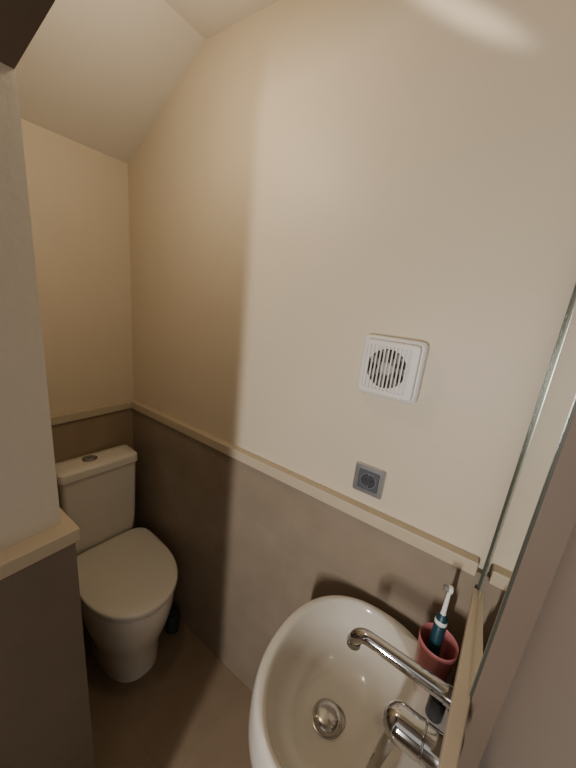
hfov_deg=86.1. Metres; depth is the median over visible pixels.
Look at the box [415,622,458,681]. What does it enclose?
toothbrush cup
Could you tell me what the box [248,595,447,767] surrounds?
basin
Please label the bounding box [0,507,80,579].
trim
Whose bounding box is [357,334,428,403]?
fan
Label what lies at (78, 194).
wall
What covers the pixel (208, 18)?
ceiling
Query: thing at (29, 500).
wall
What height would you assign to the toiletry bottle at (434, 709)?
0.074 m
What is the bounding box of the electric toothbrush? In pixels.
[426,584,452,656]
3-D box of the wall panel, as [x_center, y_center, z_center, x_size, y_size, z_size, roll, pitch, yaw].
[0.430,0.353,0.590,0.038,2.470,0.284,16,17,32]
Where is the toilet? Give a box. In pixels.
[55,445,177,682]
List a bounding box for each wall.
[0,62,94,767]
[21,119,135,528]
[128,0,575,690]
[477,522,575,767]
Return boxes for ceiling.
[0,0,54,68]
[16,0,204,163]
[164,0,278,39]
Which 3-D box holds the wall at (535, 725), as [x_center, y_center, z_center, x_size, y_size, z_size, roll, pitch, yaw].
[0.292,0.421,0.217,0.163,2.500,1.100,16,17,32]
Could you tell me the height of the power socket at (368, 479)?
0.090 m
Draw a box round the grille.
[363,344,410,394]
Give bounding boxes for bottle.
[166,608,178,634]
[425,694,445,723]
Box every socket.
[352,461,386,498]
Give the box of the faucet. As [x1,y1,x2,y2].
[347,627,453,767]
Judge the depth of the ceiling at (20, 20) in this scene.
0.44 m
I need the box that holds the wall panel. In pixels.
[447,410,575,767]
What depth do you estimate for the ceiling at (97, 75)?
0.99 m
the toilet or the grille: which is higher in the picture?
the grille
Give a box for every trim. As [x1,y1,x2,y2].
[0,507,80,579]
[50,400,130,425]
[130,399,479,575]
[437,588,478,767]
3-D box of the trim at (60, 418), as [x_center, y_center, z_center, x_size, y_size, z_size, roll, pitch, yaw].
[-0.971,0.146,1.338,0.030,0.038,0.582,16,17,32]
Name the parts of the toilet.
button plate, tank, tank lid, bowl, lid, seat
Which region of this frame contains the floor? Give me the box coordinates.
[82,619,251,767]
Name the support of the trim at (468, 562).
attached to the wall at (321, 177)
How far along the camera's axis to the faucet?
0.58 m
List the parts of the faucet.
lever, spout, handle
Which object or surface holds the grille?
attached to the fan
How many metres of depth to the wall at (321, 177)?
0.86 m
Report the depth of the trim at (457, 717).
0.53 m
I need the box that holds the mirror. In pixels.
[469,283,575,697]
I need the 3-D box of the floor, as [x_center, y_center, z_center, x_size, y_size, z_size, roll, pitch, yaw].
[-0.933,1.647,0.196,2.185,0.100,3.100,16,17,32]
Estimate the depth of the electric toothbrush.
0.70 m

